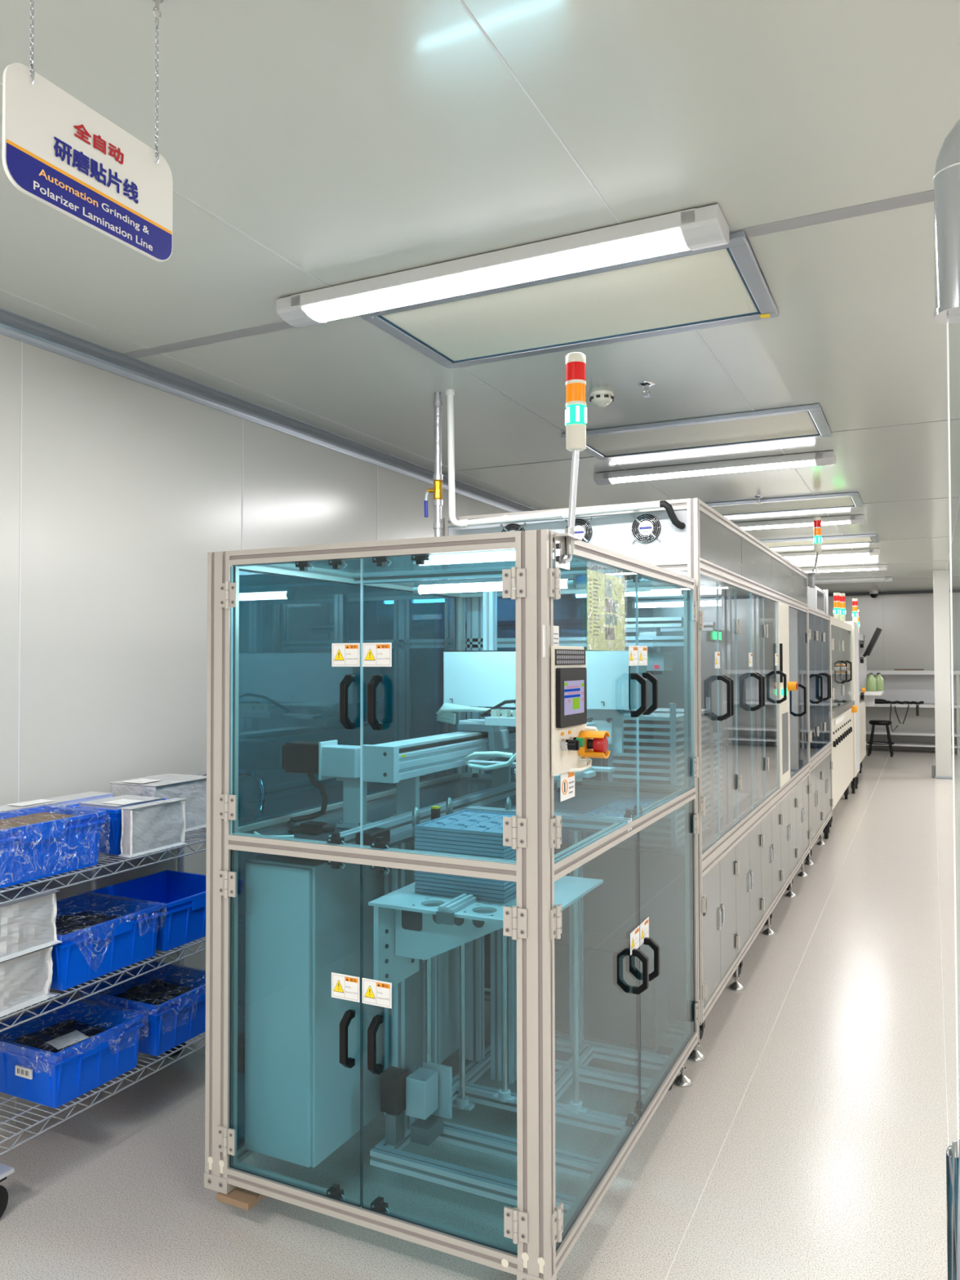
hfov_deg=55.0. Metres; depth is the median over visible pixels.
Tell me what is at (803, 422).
filter
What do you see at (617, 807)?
plastic tray
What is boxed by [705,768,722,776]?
tray
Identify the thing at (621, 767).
tray
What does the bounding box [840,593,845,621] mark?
tower
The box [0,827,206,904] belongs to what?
wire shelf
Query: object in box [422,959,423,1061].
post
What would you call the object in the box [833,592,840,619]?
tower
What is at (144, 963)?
wire shelf
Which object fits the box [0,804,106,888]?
crate
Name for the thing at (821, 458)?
ceiling light
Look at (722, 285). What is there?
filter
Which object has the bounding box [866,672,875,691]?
bottle
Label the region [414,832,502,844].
plastic tray
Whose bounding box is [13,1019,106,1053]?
bag
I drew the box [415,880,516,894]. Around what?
plastic tray
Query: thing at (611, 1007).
electrical box
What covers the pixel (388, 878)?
post
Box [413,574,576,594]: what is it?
lamp
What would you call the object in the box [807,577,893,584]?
ceiling light
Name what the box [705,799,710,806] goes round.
tray
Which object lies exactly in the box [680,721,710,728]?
tray
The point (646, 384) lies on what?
sprinkler
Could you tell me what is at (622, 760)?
tray
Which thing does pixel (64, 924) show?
bag
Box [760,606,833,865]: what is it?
tall cabinet
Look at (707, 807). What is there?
tray
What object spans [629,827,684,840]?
tray
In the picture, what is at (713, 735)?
tray
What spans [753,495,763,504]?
sprinkler
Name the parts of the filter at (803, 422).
panel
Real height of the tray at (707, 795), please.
0.014 m
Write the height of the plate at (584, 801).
0.004 m
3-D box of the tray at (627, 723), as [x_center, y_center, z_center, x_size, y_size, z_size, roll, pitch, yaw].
[0.717,0.351,3.878,0.276,0.014,0.286,-1,-1,26]
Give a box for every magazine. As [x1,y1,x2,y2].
[626,697,711,828]
[702,722,722,818]
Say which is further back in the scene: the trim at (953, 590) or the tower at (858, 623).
the trim at (953, 590)
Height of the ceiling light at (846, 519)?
0.067 m
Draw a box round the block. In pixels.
[355,827,390,845]
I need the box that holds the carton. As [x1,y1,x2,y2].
[893,669,924,670]
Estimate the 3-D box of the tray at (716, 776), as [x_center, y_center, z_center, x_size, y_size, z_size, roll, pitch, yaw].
[1.047,0.698,4.706,0.336,0.014,0.296,-1,-1,26]
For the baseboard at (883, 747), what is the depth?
15.85 m
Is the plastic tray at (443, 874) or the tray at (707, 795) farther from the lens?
the tray at (707, 795)
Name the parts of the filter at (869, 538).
panel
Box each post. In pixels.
[384,846,393,1115]
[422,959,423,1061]
[458,935,484,1062]
[490,928,516,1084]
[568,830,583,1043]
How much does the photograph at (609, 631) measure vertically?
0.034 m
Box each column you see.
[379,839,452,1146]
[931,569,952,779]
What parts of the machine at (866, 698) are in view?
knob, frame post, tilted lid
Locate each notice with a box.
[542,624,559,657]
[560,772,574,801]
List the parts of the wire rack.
corner plate, post, push handle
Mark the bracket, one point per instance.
(815, 571)
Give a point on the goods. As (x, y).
(8, 823)
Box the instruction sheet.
[586,568,625,650]
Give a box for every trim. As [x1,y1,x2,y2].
[0,0,959,591]
[0,307,536,512]
[121,189,959,578]
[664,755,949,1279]
[828,589,959,596]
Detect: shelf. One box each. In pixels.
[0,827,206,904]
[0,936,205,1031]
[0,1031,205,1155]
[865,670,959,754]
[865,702,959,708]
[866,670,959,675]
[866,729,959,737]
[866,741,959,748]
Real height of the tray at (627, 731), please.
0.014 m
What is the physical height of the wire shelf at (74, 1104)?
0.039 m
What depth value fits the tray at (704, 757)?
4.24 m
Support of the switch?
attached to the enclosure
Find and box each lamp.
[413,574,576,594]
[624,590,683,595]
[631,598,721,608]
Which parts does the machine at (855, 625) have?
panel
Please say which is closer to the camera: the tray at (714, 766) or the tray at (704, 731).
the tray at (704, 731)
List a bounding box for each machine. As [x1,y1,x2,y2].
[441,497,811,1062]
[760,616,857,826]
[844,621,859,793]
[852,627,884,781]
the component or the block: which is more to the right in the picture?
the component
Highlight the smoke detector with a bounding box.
[589,390,613,407]
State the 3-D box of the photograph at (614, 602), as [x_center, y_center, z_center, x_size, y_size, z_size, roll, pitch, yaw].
[0.384,-0.095,2.627,0.001,0.038,0.045,-1,-1,26]
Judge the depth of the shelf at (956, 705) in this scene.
15.41 m
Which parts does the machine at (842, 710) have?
door, rating plate, sill, handle, handle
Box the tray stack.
[608,702,684,853]
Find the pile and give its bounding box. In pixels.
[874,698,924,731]
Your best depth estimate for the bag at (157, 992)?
3.32 m
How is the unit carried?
on the tall cabinet at (821, 801)
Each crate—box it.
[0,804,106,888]
[0,996,145,1108]
[50,893,163,991]
[66,798,167,854]
[78,960,205,1056]
[84,869,205,951]
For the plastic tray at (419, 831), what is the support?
on the plastic tray at (416, 834)
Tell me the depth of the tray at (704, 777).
4.23 m
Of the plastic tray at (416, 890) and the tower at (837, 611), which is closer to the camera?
the plastic tray at (416, 890)
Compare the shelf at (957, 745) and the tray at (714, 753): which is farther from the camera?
the shelf at (957, 745)
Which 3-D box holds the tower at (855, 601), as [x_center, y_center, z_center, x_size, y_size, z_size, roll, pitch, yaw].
[4.533,-0.353,11.150,0.068,0.292,0.063,1,-2,-39]
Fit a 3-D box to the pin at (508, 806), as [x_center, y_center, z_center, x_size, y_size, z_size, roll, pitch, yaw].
[0.089,0.531,2.906,0.022,0.075,0.021,-1,-1,26]
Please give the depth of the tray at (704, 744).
4.24 m
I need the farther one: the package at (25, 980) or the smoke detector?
the smoke detector
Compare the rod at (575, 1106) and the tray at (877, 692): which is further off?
the tray at (877, 692)
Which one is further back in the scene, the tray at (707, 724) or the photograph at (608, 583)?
the tray at (707, 724)
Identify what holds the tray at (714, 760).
on the magazine at (713, 735)
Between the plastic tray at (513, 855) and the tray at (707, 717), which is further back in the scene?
the tray at (707, 717)
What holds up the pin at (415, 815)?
on the enclosure
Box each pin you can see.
[412,806,419,833]
[445,797,453,815]
[504,796,511,810]
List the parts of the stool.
leg, leg, seat, leg, leg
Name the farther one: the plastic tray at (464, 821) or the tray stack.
the tray stack
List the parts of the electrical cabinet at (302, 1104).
door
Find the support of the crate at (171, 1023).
on the wire rack
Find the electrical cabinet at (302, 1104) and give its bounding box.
[244,853,458,1167]
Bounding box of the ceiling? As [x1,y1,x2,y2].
[0,0,959,593]
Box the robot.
[601,617,721,781]
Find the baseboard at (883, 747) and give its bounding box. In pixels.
[866,745,956,751]
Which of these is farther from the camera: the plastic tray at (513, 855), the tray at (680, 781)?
the tray at (680, 781)
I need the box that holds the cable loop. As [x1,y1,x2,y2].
[253,820,335,838]
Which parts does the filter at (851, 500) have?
panel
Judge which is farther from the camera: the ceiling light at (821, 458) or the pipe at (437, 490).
the ceiling light at (821, 458)
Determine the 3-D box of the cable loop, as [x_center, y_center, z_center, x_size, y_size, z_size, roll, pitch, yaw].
[-0.545,0.550,2.672,0.190,0.029,0.193,-1,-1,26]
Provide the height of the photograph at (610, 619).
0.030 m
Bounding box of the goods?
[0,812,75,830]
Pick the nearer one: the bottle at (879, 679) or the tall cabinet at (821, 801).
the tall cabinet at (821, 801)
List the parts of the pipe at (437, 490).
lever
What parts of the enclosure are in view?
corner plate, frame post, frame rail, glass, door, door, handle, handle, glass, frame rail, frame rail, frame rail, frame rail, frame rail, handle, handle, deck rail, rail, door, door, frame post, deck plate, rail, lamp rail, rail, frame post, roof glass, corner plate, rail, deck rail, plate, frame rail, frame rail, rail, operator panel, frame rail, door, door, rail, rail, frame rail, frame rail, frame rail, handle, handle, handle, handle, door, door, frame post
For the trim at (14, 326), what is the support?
attached to the wall at (117, 491)
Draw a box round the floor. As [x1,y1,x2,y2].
[0,748,959,1279]
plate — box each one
[368,875,603,986]
[511,788,669,814]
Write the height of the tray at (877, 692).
0.050 m
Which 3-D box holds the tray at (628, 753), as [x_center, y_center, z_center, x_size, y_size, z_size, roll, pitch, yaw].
[0.717,0.471,3.875,0.276,0.014,0.286,-1,-1,26]
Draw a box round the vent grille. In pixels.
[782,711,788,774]
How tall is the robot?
0.947 m
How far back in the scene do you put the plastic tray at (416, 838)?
2.48 m
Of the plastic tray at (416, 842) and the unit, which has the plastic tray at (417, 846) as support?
the plastic tray at (416, 842)
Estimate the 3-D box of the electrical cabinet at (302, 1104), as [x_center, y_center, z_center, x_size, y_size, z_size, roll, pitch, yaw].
[-0.365,1.055,3.023,0.240,0.830,0.950,-1,-1,26]
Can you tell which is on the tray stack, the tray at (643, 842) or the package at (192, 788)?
the tray at (643, 842)
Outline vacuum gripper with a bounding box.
[462,751,614,792]
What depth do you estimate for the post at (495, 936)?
3.06 m
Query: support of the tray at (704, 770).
on the magazine at (706, 779)
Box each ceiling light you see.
[275,204,729,327]
[593,450,835,485]
[733,514,864,529]
[778,548,879,559]
[800,564,887,572]
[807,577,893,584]
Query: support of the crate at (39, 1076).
on the wire rack
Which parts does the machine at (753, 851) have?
frame post, glass, post, glass, frame rail, header panel, frame rail, glass, panel, frame rail, work plate, partition panel, ceiling panel, frame post, door, door, header panel, handle, deck plate, post, handle, door, door, door, door, frame rail, frame rail, door, frame rail, post, header panel, handle, frame rail, door, handle, door, door, door, handle, header panel, door, door, door, header panel, door, handle, door, frame post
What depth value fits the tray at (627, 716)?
3.77 m
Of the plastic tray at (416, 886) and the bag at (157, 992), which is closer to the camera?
the plastic tray at (416, 886)
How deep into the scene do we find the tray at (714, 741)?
4.66 m
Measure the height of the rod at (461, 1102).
0.872 m
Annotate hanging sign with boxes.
[2,0,173,262]
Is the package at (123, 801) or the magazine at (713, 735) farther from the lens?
the magazine at (713, 735)
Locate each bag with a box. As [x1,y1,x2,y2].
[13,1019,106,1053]
[55,911,119,935]
[113,978,195,1005]
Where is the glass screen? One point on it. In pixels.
(946, 180)
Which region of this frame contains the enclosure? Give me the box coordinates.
[204,528,700,1279]
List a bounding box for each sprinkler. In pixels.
[638,381,654,397]
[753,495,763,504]
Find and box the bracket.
[805,568,819,587]
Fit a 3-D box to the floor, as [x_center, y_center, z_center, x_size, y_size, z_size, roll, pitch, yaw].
[3.143,1.738,5.943,6.200,0.100,21.700,-1,-1,26]
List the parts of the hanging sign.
chain, chain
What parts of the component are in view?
bracket plate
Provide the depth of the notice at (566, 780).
2.27 m
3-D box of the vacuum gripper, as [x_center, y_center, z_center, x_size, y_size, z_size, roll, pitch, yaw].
[0.208,0.363,2.948,0.326,0.178,0.522,1,-1,-34]
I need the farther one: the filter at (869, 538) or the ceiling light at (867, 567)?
the ceiling light at (867, 567)
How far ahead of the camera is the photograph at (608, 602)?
2.57 m
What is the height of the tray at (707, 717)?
0.014 m
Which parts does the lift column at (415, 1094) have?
motor, guide rail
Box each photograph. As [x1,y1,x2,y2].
[604,579,612,598]
[604,598,612,613]
[604,613,617,625]
[604,626,614,639]
[612,600,617,613]
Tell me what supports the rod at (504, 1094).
attached to the enclosure
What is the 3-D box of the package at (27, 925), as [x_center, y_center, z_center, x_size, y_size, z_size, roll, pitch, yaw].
[-1.475,0.823,2.654,0.324,0.153,0.385,-1,-1,26]
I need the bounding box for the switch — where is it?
[567,739,579,750]
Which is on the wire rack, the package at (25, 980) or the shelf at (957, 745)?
the package at (25, 980)
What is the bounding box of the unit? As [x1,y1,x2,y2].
[808,586,828,614]
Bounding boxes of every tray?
[413,848,515,859]
[414,809,515,836]
[414,828,502,840]
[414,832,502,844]
[414,836,509,848]
[414,840,512,853]
[414,844,515,857]
[414,871,506,882]
[414,872,511,886]
[414,875,516,890]
[414,884,516,898]
[414,888,516,902]
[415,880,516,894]
[508,855,515,860]
[582,796,659,817]
[613,748,684,758]
[613,755,684,765]
[613,762,684,773]
[613,769,684,781]
[613,776,684,785]
[618,835,684,848]
[623,712,684,720]
[623,720,684,728]
[623,727,684,735]
[623,734,684,743]
[623,741,684,751]
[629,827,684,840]
[632,707,710,714]
[680,715,710,720]
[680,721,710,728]
[680,728,710,734]
[682,741,710,748]
[683,734,710,741]
[701,747,710,755]
[701,754,710,761]
[701,760,710,768]
[701,767,710,775]
[701,773,710,782]
[701,779,710,788]
[702,733,722,740]
[702,738,722,746]
[702,792,710,799]
[703,744,722,751]
[703,750,722,758]
[704,755,722,764]
[704,761,722,770]
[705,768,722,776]
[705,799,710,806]
[705,805,710,813]
[713,773,722,782]
[713,779,722,788]
[858,690,884,695]
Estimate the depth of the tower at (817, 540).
6.84 m
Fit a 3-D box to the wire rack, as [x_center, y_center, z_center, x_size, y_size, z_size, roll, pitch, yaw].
[-1.306,1.076,3.095,0.441,1.124,1.470,-1,-1,26]
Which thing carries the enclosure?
on the floor
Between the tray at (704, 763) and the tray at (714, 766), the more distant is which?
the tray at (714, 766)
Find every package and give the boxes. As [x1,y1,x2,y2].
[0,791,113,812]
[0,884,62,962]
[0,944,57,1017]
[78,795,163,809]
[109,773,206,831]
[117,797,186,857]
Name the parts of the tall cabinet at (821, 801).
panel, frame post, door, door, door, handle, frame rail, door, frame rail, frame rail, door, handle, door, handle, door, frame post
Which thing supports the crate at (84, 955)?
on the wire rack
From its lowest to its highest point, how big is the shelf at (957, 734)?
0.040 m
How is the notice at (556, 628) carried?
attached to the enclosure
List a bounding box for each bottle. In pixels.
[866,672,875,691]
[875,672,884,690]
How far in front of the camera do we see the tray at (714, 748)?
4.65 m
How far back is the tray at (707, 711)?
4.19 m
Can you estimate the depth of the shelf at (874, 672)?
15.40 m
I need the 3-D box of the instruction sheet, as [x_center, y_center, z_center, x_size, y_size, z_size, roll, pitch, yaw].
[0.357,-0.088,2.571,0.004,0.234,0.350,-1,-1,26]
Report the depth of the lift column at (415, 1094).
2.71 m
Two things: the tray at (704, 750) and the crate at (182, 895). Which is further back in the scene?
the tray at (704, 750)
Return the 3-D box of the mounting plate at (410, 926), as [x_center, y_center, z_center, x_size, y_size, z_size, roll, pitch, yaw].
[0.021,0.814,2.547,0.495,0.280,0.525,-1,-1,26]
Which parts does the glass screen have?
edge trim, pane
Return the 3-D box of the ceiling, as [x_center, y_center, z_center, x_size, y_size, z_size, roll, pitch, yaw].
[3.137,-1.081,6.003,6.200,0.080,21.700,-1,-1,26]
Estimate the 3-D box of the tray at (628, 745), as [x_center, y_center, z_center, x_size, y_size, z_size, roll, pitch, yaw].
[0.717,0.441,3.876,0.276,0.014,0.286,-1,-1,26]
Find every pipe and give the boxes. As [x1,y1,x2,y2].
[424,391,442,571]
[445,389,684,528]
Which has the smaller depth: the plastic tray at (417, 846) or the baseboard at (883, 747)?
the plastic tray at (417, 846)
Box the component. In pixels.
[442,591,646,752]
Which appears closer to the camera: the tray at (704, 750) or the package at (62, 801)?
the package at (62, 801)
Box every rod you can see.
[452,943,474,1111]
[492,928,516,1103]
[564,830,588,1115]
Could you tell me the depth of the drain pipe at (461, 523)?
3.83 m
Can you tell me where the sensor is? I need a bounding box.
[431,805,439,820]
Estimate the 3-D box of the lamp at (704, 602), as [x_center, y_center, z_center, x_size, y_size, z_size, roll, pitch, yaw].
[1.134,-0.208,5.238,0.550,0.043,0.032,-1,-1,26]
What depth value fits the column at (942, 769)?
12.07 m
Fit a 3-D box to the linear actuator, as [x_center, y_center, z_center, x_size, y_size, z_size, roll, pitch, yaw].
[0.009,0.384,3.109,0.613,0.378,1.252,-1,-2,40]
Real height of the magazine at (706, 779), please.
0.599 m
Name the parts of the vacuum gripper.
arm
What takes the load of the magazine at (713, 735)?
on the machine at (753, 851)
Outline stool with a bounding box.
[866,720,894,756]
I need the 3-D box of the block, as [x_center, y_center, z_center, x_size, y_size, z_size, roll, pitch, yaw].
[-0.241,0.551,2.485,0.175,0.060,0.127,-1,-1,26]
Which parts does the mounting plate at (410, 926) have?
mounting plate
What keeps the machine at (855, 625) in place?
on the floor
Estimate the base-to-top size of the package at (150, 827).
0.156 m
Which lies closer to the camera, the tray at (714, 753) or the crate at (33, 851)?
the crate at (33, 851)
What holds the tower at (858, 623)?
on the machine at (866, 698)
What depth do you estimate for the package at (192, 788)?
3.46 m
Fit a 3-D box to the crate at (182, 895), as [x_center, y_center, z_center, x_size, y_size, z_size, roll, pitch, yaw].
[-1.151,0.986,3.388,0.390,0.163,0.398,-1,-1,26]
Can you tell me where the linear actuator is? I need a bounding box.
[281,699,595,828]
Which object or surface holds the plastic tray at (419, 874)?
on the plastic tray at (416, 877)
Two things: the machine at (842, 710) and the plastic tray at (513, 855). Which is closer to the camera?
the plastic tray at (513, 855)
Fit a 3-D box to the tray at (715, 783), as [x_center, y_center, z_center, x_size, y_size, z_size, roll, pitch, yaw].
[1.047,0.728,4.705,0.336,0.014,0.296,-1,-1,26]
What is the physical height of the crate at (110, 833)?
0.150 m
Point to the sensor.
(435, 810)
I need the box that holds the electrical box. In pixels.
[554,931,667,1048]
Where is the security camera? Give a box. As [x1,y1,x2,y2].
[869,591,878,598]
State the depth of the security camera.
15.81 m
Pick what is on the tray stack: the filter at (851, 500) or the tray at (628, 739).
the tray at (628, 739)
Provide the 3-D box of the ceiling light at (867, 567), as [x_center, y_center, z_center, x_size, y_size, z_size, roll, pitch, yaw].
[4.406,-0.890,11.723,1.400,0.067,0.148,-1,-1,26]
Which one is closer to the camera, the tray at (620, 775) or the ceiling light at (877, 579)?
the tray at (620, 775)
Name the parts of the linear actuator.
motor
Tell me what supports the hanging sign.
hanging from the ceiling
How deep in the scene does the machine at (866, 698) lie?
12.61 m
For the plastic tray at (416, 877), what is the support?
on the plastic tray at (417, 882)
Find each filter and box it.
[358,230,778,368]
[561,403,831,460]
[706,492,863,516]
[760,533,879,548]
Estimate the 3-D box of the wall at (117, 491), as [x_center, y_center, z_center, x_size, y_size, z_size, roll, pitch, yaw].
[0.400,0.358,7.310,0.102,2.730,21.500,-1,-1,26]
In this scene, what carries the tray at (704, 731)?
on the magazine at (706, 779)
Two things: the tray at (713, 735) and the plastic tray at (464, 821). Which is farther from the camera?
the tray at (713, 735)
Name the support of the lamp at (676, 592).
attached to the machine at (753, 851)
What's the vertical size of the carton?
0.020 m
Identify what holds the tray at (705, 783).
on the magazine at (706, 779)
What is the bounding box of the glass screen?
[933,119,959,1279]
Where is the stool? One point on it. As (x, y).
(873, 722)
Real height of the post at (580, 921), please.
0.872 m
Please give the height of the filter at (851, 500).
0.021 m
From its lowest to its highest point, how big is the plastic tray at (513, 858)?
0.009 m
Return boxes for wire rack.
[0,771,206,1217]
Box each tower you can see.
[554,351,586,569]
[813,516,822,568]
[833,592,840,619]
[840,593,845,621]
[852,598,857,622]
[857,609,859,632]
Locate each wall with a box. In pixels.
[0,333,511,1132]
[828,592,959,743]
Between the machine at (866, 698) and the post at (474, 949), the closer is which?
the post at (474, 949)
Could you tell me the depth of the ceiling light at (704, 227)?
2.62 m

